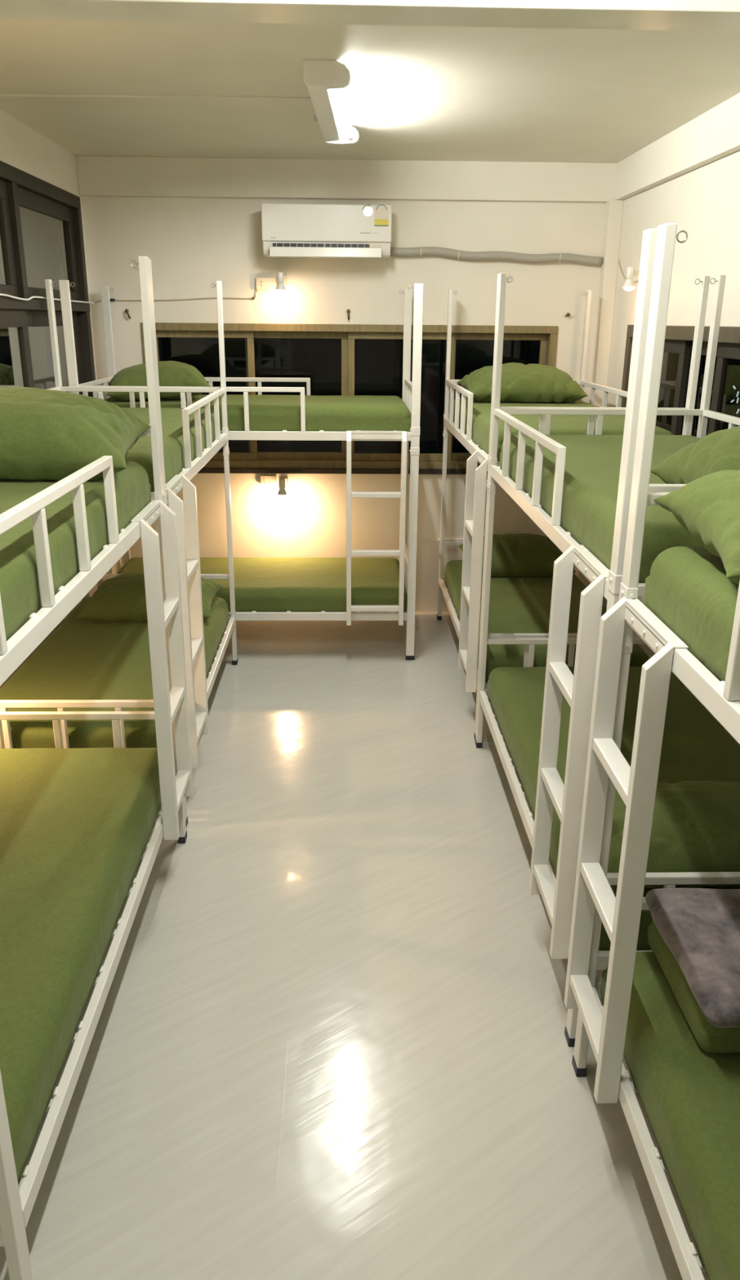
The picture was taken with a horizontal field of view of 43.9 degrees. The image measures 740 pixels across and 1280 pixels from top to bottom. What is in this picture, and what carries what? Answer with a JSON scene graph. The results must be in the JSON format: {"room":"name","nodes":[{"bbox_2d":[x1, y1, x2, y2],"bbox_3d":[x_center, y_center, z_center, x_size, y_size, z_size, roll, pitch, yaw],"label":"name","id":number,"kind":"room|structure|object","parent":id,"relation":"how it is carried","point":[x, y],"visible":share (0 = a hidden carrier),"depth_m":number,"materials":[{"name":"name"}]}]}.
{"room":"dormitory","nodes":[
{"label":"dormitory","id":0,"kind":"room"},
{"bbox_2d":[0,109,114,688],"bbox_3d":[-1.785,-0.329,2.522,0.150,2.934,7.670,0,19,-2],"label":"wall","id":1,"kind":"structure","parent":0,"point":[23,148],"depth_m":4.97,"materials":[{"name":"beige paint"}]},
{"bbox_2d":[0,160,95,396],"bbox_3d":[-1.819,-1.480,4.736,0.125,1.750,2.570,0,19,-2],"label":"window","id":2,"kind":"structure","parent":1,"relation":"in","point":[19,188],"depth_m":4.86,"materials":[{"name":"brown wood"}]},
{"bbox_2d":[0,293,94,303],"bbox_3d":[-1.746,-1.818,4.901,0.010,0.026,2.140,0,19,-2],"label":"cable","id":3,"kind":"object","parent":2,"relation":"attached to","point":[1,294],"visible":0.89,"depth_m":4.77,"materials":[{"name":"white plastic"}]},
{"bbox_2d":[81,195,605,611],"bbox_3d":[-0.122,-1.617,6.261,3.680,2.934,0.150,0,19,-2],"label":"wall","id":4,"kind":"structure","parent":0,"point":[191,244],"depth_m":5.96,"materials":[{"name":"beige paint"}]},
{"bbox_2d":[124,308,130,319],"bbox_3d":[-1.567,-2.110,5.949,0.037,0.062,0.029,18,26,41],"label":"wall hook","id":5,"kind":"object","parent":4,"relation":"attached to","point":[126,310],"visible":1,"depth_m":5.94,"materials":[{"name":"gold metal"}]},
{"bbox_2d":[94,289,257,302],"bbox_3d":[-1.248,-2.217,5.926,1.054,0.095,0.020,0,19,-2],"label":"cable","id":6,"kind":"object","parent":4,"relation":"attached to","point":[252,298],"visible":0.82,"depth_m":5.94,"materials":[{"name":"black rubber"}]},
{"bbox_2d":[255,277,275,289],"bbox_3d":[-0.668,-2.293,5.914,0.130,0.075,0.031,0,19,-2],"label":"wall socket","id":7,"kind":"object","parent":4,"relation":"attached to","point":[261,283],"visible":0.91,"depth_m":5.90,"materials":[{"name":"beige plastic"}]},
{"bbox_2d":[260,475,276,484],"bbox_3d":[-0.699,-1.103,6.328,0.110,0.060,0.031,0,19,-2],"label":"wall socket","id":8,"kind":"object","parent":4,"relation":"attached to","point":[264,479],"visible":1,"depth_m":6.32,"materials":[{"name":"beige plastic"}]},
{"bbox_2d":[275,271,286,293],"bbox_3d":[-0.567,-2.275,5.858,0.068,0.126,0.154,0,19,-2],"label":"wall lamp","id":9,"kind":"object","parent":4,"relation":"attached to","point":[281,277],"visible":1,"depth_m":5.80,"materials":[{"name":"beige plastic"}]},
{"bbox_2d":[276,271,284,283],"bbox_3d":[-0.566,-2.290,5.807,0.044,0.065,0.044,0,19,-2],"label":"socket","id":10,"kind":"object","parent":9,"relation":"attached to","point":[280,278],"depth_m":5.79,"materials":[{"name":"white plastic"}]},
{"bbox_2d":[275,289,285,293],"bbox_3d":[-0.566,-2.211,5.835,0.066,0.020,0.066,0,19,-2],"label":"diffuser","id":11,"kind":"object","parent":9,"relation":"attached to","point":[277,291],"depth_m":5.81,"materials":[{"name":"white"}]},
{"bbox_2d":[277,477,287,497],"bbox_3d":[-0.598,-1.045,6.286,0.068,0.126,0.154,0,19,-2],"label":"wall lamp","id":12,"kind":"object","parent":4,"relation":"attached to","point":[282,482],"visible":1,"depth_m":6.23,"materials":[{"name":"beige plastic"}]},
{"bbox_2d":[278,478,284,488],"bbox_3d":[-0.596,-1.059,6.235,0.044,0.065,0.044,0,19,-2],"label":"socket","id":13,"kind":"object","parent":12,"relation":"attached to","point":[281,482],"depth_m":6.22,"materials":[{"name":"white plastic"}]},
{"bbox_2d":[261,203,391,259],"bbox_3d":[-0.267,-2.537,5.723,0.792,0.301,0.251,0,19,-2],"label":"air conditioner","id":14,"kind":"object","parent":4,"relation":"attached to","point":[289,230],"visible":1,"depth_m":5.62,"materials":[{"name":"white plastic"}]},
{"bbox_2d":[272,243,368,247],"bbox_3d":[-0.301,-2.428,5.659,0.590,0.022,0.022,0,19,-2],"label":"air vent","id":15,"kind":"object","parent":14,"relation":"attached to","point":[274,245],"depth_m":5.65,"materials":[{"name":"white plastic"}]},
{"bbox_2d":[75,155,616,202],"bbox_3d":[-0.108,-2.867,5.722,3.380,0.219,0.045,0,19,-2],"label":"ceiling beam","id":16,"kind":"structure","parent":4,"relation":"attached to","point":[98,175],"depth_m":5.70,"materials":[{"name":"beige paint"}]},
{"bbox_2d":[346,309,350,319],"bbox_3d":[-0.138,-2.120,5.986,0.025,0.064,0.034,8,21,21],"label":"wall hook","id":17,"kind":"object","parent":4,"relation":"attached to","point":[348,311],"visible":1,"depth_m":5.97,"materials":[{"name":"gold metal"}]},
{"bbox_2d":[140,322,557,474],"bbox_3d":[-0.131,-1.623,6.219,2.770,0.972,0.145,0,19,-2],"label":"window","id":18,"kind":"structure","parent":4,"relation":"in","point":[254,461],"depth_m":6.14,"materials":[{"name":"brown wood"}]},
{"bbox_2d":[437,537,462,541],"bbox_3d":[0.977,-0.710,6.513,0.990,0.024,0.022,0,19,-2],"label":"pipe","id":19,"kind":"object","parent":4,"relation":"attached to","point":[438,539],"visible":0.21,"depth_m":6.49,"materials":[{"name":"white plastic"}]},
{"bbox_2d":[390,246,602,265],"bbox_3d":[0.802,-2.456,5.877,1.372,0.102,0.061,0,19,-2],"label":"insulated pipe","id":20,"kind":"object","parent":4,"relation":"attached to","point":[427,251],"visible":1,"depth_m":5.86,"materials":[{"name":"beige plastic"}]},
{"bbox_2d":[574,200,623,586],"bbox_3d":[1.527,-1.476,6.223,0.085,2.720,0.100,0,19,-2],"label":"trim","id":21,"kind":"structure","parent":4,"relation":"attached to","point":[614,208],"depth_m":5.92,"materials":[{"name":"beige paint"}]},
{"bbox_2d":[0,611,708,1279],"bbox_3d":[-0.033,1.102,3.069,3.680,0.100,7.970,0,19,-2],"label":"floor","id":22,"kind":"structure","parent":0,"point":[328,1042],"depth_m":2.73,"materials":[{"name":"tile"}]},
{"bbox_2d":[0,256,193,1279],"bbox_3d":[-1.155,0.094,2.452,0.988,2.190,1.971,0,19,-2],"label":"bunk bed","id":23,"kind":"object","parent":22,"relation":"on","point":[160,553],"visible":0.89,"depth_m":2.62,"materials":[{"name":"white metal"}]},
{"bbox_2d":[0,461,151,640],"bbox_3d":[-1.174,-0.242,2.335,0.869,0.170,1.882,0,19,-2],"label":"mattress","id":24,"kind":"object","parent":23,"relation":"on","point":[20,590],"visible":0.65,"depth_m":2.29,"materials":[{"name":"green fabric"}]},
{"bbox_2d":[0,386,151,480],"bbox_3d":[-1.120,-0.658,2.883,0.781,0.252,0.516,-1,19,-4],"label":"pillow","id":25,"kind":"object","parent":24,"relation":"on","point":[46,434],"visible":0.9,"depth_m":2.71,"materials":[{"name":"green fabric"}]},
{"bbox_2d":[0,747,161,1183],"bbox_3d":[-1.183,0.784,2.691,0.871,0.170,1.882,0,19,-2],"label":"mattress","id":26,"kind":"object","parent":23,"relation":"on","point":[76,824],"visible":0.9,"depth_m":2.67,"materials":[{"name":"green fabric"}]},
{"bbox_2d":[0,258,237,826],"bbox_3d":[-1.222,-0.574,4.368,0.988,2.190,1.967,0,19,-2],"label":"bunk bed","id":27,"kind":"object","parent":22,"relation":"on","point":[190,574],"visible":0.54,"depth_m":3.92,"materials":[{"name":"white metal"}]},
{"bbox_2d":[0,596,228,748],"bbox_3d":[-1.251,0.115,4.607,0.870,0.171,1.879,0,19,-2],"label":"mattress","id":28,"kind":"object","parent":27,"relation":"on","point":[82,659],"visible":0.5,"depth_m":4.22,"materials":[{"name":"green fabric"}]},
{"bbox_2d":[75,573,222,622],"bbox_3d":[-1.210,-0.256,5.122,0.720,0.190,0.519,0,19,-2],"label":"pillow","id":29,"kind":"object","parent":28,"relation":"on","point":[121,597],"visible":0.66,"depth_m":4.93,"materials":[{"name":"green fabric"}]},
{"bbox_2d":[120,407,220,492],"bbox_3d":[-1.242,-0.910,4.250,0.871,0.170,1.878,0,19,-2],"label":"mattress","id":30,"kind":"object","parent":27,"relation":"on","point":[140,453],"visible":0.23,"depth_m":3.93,"materials":[{"name":"green fabric"}]},
{"bbox_2d":[58,280,423,660],"bbox_3d":[-0.713,-1.050,5.750,1.974,2.190,0.974,0,19,-2],"label":"bunk bed","id":31,"kind":"object","parent":22,"relation":"on","point":[411,392],"visible":0.52,"depth_m":5.41,"materials":[{"name":"white metal"}]},
{"bbox_2d":[104,394,410,431],"bbox_3d":[-0.711,-1.394,5.654,1.886,0.170,0.855,0,19,-2],"label":"mattress","id":32,"kind":"object","parent":31,"relation":"on","point":[344,413],"visible":0.56,"depth_m":5.27,"materials":[{"name":"green fabric"}]},
{"bbox_2d":[106,360,210,401],"bbox_3d":[-1.283,-1.573,5.561,0.600,0.217,0.479,-4,20,-13],"label":"pillow","id":33,"kind":"object","parent":32,"relation":"on","point":[171,373],"visible":0.69,"depth_m":5.40,"materials":[{"name":"green fabric"}]},
{"bbox_2d":[116,557,407,612],"bbox_3d":[-0.720,-0.369,6.012,1.887,0.170,0.855,0,19,-2],"label":"mattress","id":34,"kind":"object","parent":31,"relation":"on","point":[261,584],"visible":0.59,"depth_m":5.75,"materials":[{"name":"green fabric"}]},
{"bbox_2d":[436,274,709,740],"bbox_3d":[0.943,-0.856,5.233,0.964,2.190,2.041,0,19,-2],"label":"bunk bed","id":35,"kind":"object","parent":22,"relation":"on","point":[467,628],"visible":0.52,"depth_m":4.57,"materials":[{"name":"white metal"}]},
{"bbox_2d":[444,560,648,682],"bbox_3d":[0.959,-0.167,5.473,0.846,0.170,1.951,0,19,-2],"label":"mattress","id":36,"kind":"object","parent":35,"relation":"on","point":[517,604],"visible":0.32,"depth_m":5.21,"materials":[{"name":"green fabric"}]},
{"bbox_2d":[457,533,575,577],"bbox_3d":[0.955,-0.574,6.046,0.700,0.218,0.497,0,19,-2],"label":"pillow","id":37,"kind":"object","parent":36,"relation":"on","point":[519,554],"visible":0.53,"depth_m":5.87,"materials":[{"name":"green fabric"}]},
{"bbox_2d":[453,397,672,461],"bbox_3d":[0.969,-1.192,5.116,0.845,0.170,1.952,0,19,-2],"label":"mattress","id":38,"kind":"object","parent":35,"relation":"on","point":[560,424],"visible":0.31,"depth_m":4.63,"materials":[{"name":"green fabric"}]},
{"bbox_2d":[456,362,587,402],"bbox_3d":[0.929,-1.596,5.678,0.720,0.219,0.498,-1,19,-3],"label":"pillow","id":39,"kind":"object","parent":38,"relation":"on","point":[520,382],"visible":0.91,"depth_m":5.50,"materials":[{"name":"green fabric"}]},
{"bbox_2d":[475,228,739,1046],"bbox_3d":[1.015,-0.181,3.296,1.008,2.190,2.036,0,19,-2],"label":"bunk bed","id":40,"kind":"object","parent":22,"relation":"on","point":[577,689],"visible":0.59,"depth_m":2.68,"materials":[{"name":"white metal"}]},
{"bbox_2d":[498,434,701,582],"bbox_3d":[1.040,-0.517,3.179,0.889,0.170,1.948,0,19,-2],"label":"mattress","id":41,"kind":"object","parent":40,"relation":"on","point":[592,462],"visible":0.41,"depth_m":2.85,"materials":[{"name":"green fabric"}]},
{"bbox_2d":[649,426,739,484],"bbox_3d":[1.158,-0.469,2.442,0.680,0.222,0.499,1,19,0],"label":"pillow","id":42,"kind":"object","parent":41,"relation":"on","point":[717,451],"visible":0.48,"depth_m":2.43,"materials":[{"name":"green fabric"}]},
{"bbox_2d":[486,666,739,951],"bbox_3d":[1.031,0.508,3.537,0.890,0.170,1.947,0,19,-2],"label":"mattress","id":43,"kind":"object","parent":40,"relation":"on","point":[695,746],"visible":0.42,"depth_m":3.67,"materials":[{"name":"green fabric"}]},
{"bbox_2d":[606,780,739,888],"bbox_3d":[1.045,0.565,2.788,0.800,0.213,0.499,0,19,-2],"label":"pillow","id":44,"kind":"object","parent":43,"relation":"on","point":[695,824],"visible":0.44,"depth_m":2.62,"materials":[{"name":"green fabric"}]},
{"bbox_2d":[563,222,739,1279],"bbox_3d":[1.050,0.507,1.323,0.978,2.190,2.024,0,19,-2],"label":"bunk bed","id":45,"kind":"object","parent":22,"relation":"on","point":[607,771],"visible":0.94,"depth_m":2.05,"materials":[{"name":"white metal"}]},
{"bbox_2d":[600,951,739,1279],"bbox_3d":[1.067,1.196,1.564,0.860,0.170,1.935,0,19,-2],"label":"mattress","id":46,"kind":"object","parent":45,"relation":"on","point":[689,1095],"visible":0.66,"depth_m":1.95,"materials":[{"name":"green fabric"}]},
{"bbox_2d":[647,920,739,1053],"bbox_3d":[1.060,0.811,2.231,0.666,0.114,0.417,0,19,-2],"label":"pillow","id":47,"kind":"object","parent":46,"relation":"on","point":[710,1038],"visible":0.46,"depth_m":2.11,"materials":[{"name":"green fabric"}]},
{"bbox_2d":[644,888,739,1027],"bbox_3d":[1.064,0.728,2.174,0.719,0.074,0.483,0,19,-2],"label":"fleece blanket","id":48,"kind":"object","parent":47,"relation":"on","point":[700,927],"visible":1,"depth_m":2.17,"materials":[{"name":"grey fabric"}]},
{"bbox_2d":[642,546,738,680],"bbox_3d":[1.075,0.170,1.207,0.860,0.170,1.936,0,19,-2],"label":"mattress","id":49,"kind":"object","parent":45,"relation":"on","point":[687,588],"visible":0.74,"depth_m":1.82,"materials":[{"name":"green fabric"}]},
{"bbox_2d":[653,469,739,584],"bbox_3d":[1.026,-0.242,1.804,0.800,0.213,0.498,1,19,1],"label":"pillow","id":50,"kind":"object","parent":49,"relation":"on","point":[707,507],"visible":0.99,"depth_m":1.83,"materials":[{"name":"green fabric"}]},
{"bbox_2d":[0,18,739,163],"bbox_3d":[-0.008,-1.763,2.071,3.680,0.100,7.970,0,19,-2],"label":"ceiling","id":51,"kind":"structure","parent":0,"point":[430,93],"depth_m":3.90,"materials":[{"name":"paint"}]},
{"bbox_2d":[0,93,311,99],"bbox_3d":[-1.004,-2.417,4.088,1.480,0.011,0.021,0,19,0],"label":"cable","id":52,"kind":"object","parent":51,"relation":"attached to","point":[1,95],"visible":1,"depth_m":4.08,"materials":[{"name":"white plastic"}]},
{"bbox_2d":[302,59,359,145],"bbox_3d":[-0.173,-2.373,4.106,0.216,0.090,1.261,1,19,1],"label":"lamp","id":53,"kind":"object","parent":51,"relation":"attached to","point":[320,77],"visible":1,"depth_m":3.77,"materials":[{"name":"white plastic"}]},
{"bbox_2d":[588,149,739,746],"bbox_3d":[1.744,-0.332,2.618,0.150,2.934,7.670,0,19,-2],"label":"wall","id":54,"kind":"structure","parent":0,"point":[703,202],"depth_m":4.64,"materials":[{"name":"beige paint"}]},
{"bbox_2d":[0,0,739,31],"bbox_3d":[-0.013,-1.666,2.269,3.380,0.214,0.160,0,19,-2],"label":"ceiling beam","id":55,"kind":"structure","parent":54,"relation":"attached to","point":[648,15],"depth_m":2.28,"materials":[{"name":"paint"}]},
{"bbox_2d":[617,259,637,282],"bbox_3d":[1.579,-2.231,5.538,0.009,0.149,0.642,0,19,-2],"label":"cable","id":56,"kind":"object","parent":54,"relation":"attached to","point":[617,260],"visible":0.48,"depth_m":5.74,"materials":[{"name":"white plastic"}]},
{"bbox_2d":[622,266,639,290],"bbox_3d":[1.519,-2.053,5.227,0.154,0.126,0.068,0,19,-2],"label":"wall lamp","id":57,"kind":"object","parent":54,"relation":"attached to","point":[628,285],"visible":0.69,"depth_m":5.21,"materials":[{"name":"beige plastic"}]},
{"bbox_2d":[622,286,634,290],"bbox_3d":[1.476,-2.003,5.243,0.066,0.020,0.066,0,19,-2],"label":"diffuser","id":58,"kind":"object","parent":57,"relation":"attached to","point":[627,288],"depth_m":5.22,"materials":[{"name":"white plastic"}]},
{"bbox_2d":[625,266,634,279],"bbox_3d":[1.476,-2.082,5.216,0.044,0.065,0.044,0,19,-2],"label":"socket","id":59,"kind":"object","parent":57,"relation":"attached to","point":[629,270],"depth_m":5.20,"materials":[{"name":"white plastic"}]},
{"bbox_2d":[613,92,739,199],"bbox_3d":[1.655,-1.617,2.168,0.050,0.214,7.670,0,19,-2],"label":"ceiling beam","id":60,"kind":"structure","parent":54,"relation":"attached to","point":[713,135],"depth_m":4.58,"materials":[{"name":"beige paint"}]},
{"bbox_2d":[620,324,739,435],"bbox_3d":[1.670,-0.979,4.366,0.122,0.965,3.000,0,19,-2],"label":"window","id":61,"kind":"structure","parent":54,"relation":"in","point":[677,339],"depth_m":4.64,"materials":[{"name":"black glass"}]},
{"label":"outside","id":62,"kind":"structure","parent":0,"visible":0},
{"bbox_2d":[728,385,739,417],"bbox_3d":[1.834,-1.186,4.663,0.011,0.203,0.433,0,19,-2],"label":"string light","id":63,"kind":"object","parent":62,"point":[734,388],"visible":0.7,"depth_m":4.60,"materials":[{"name":"white"}]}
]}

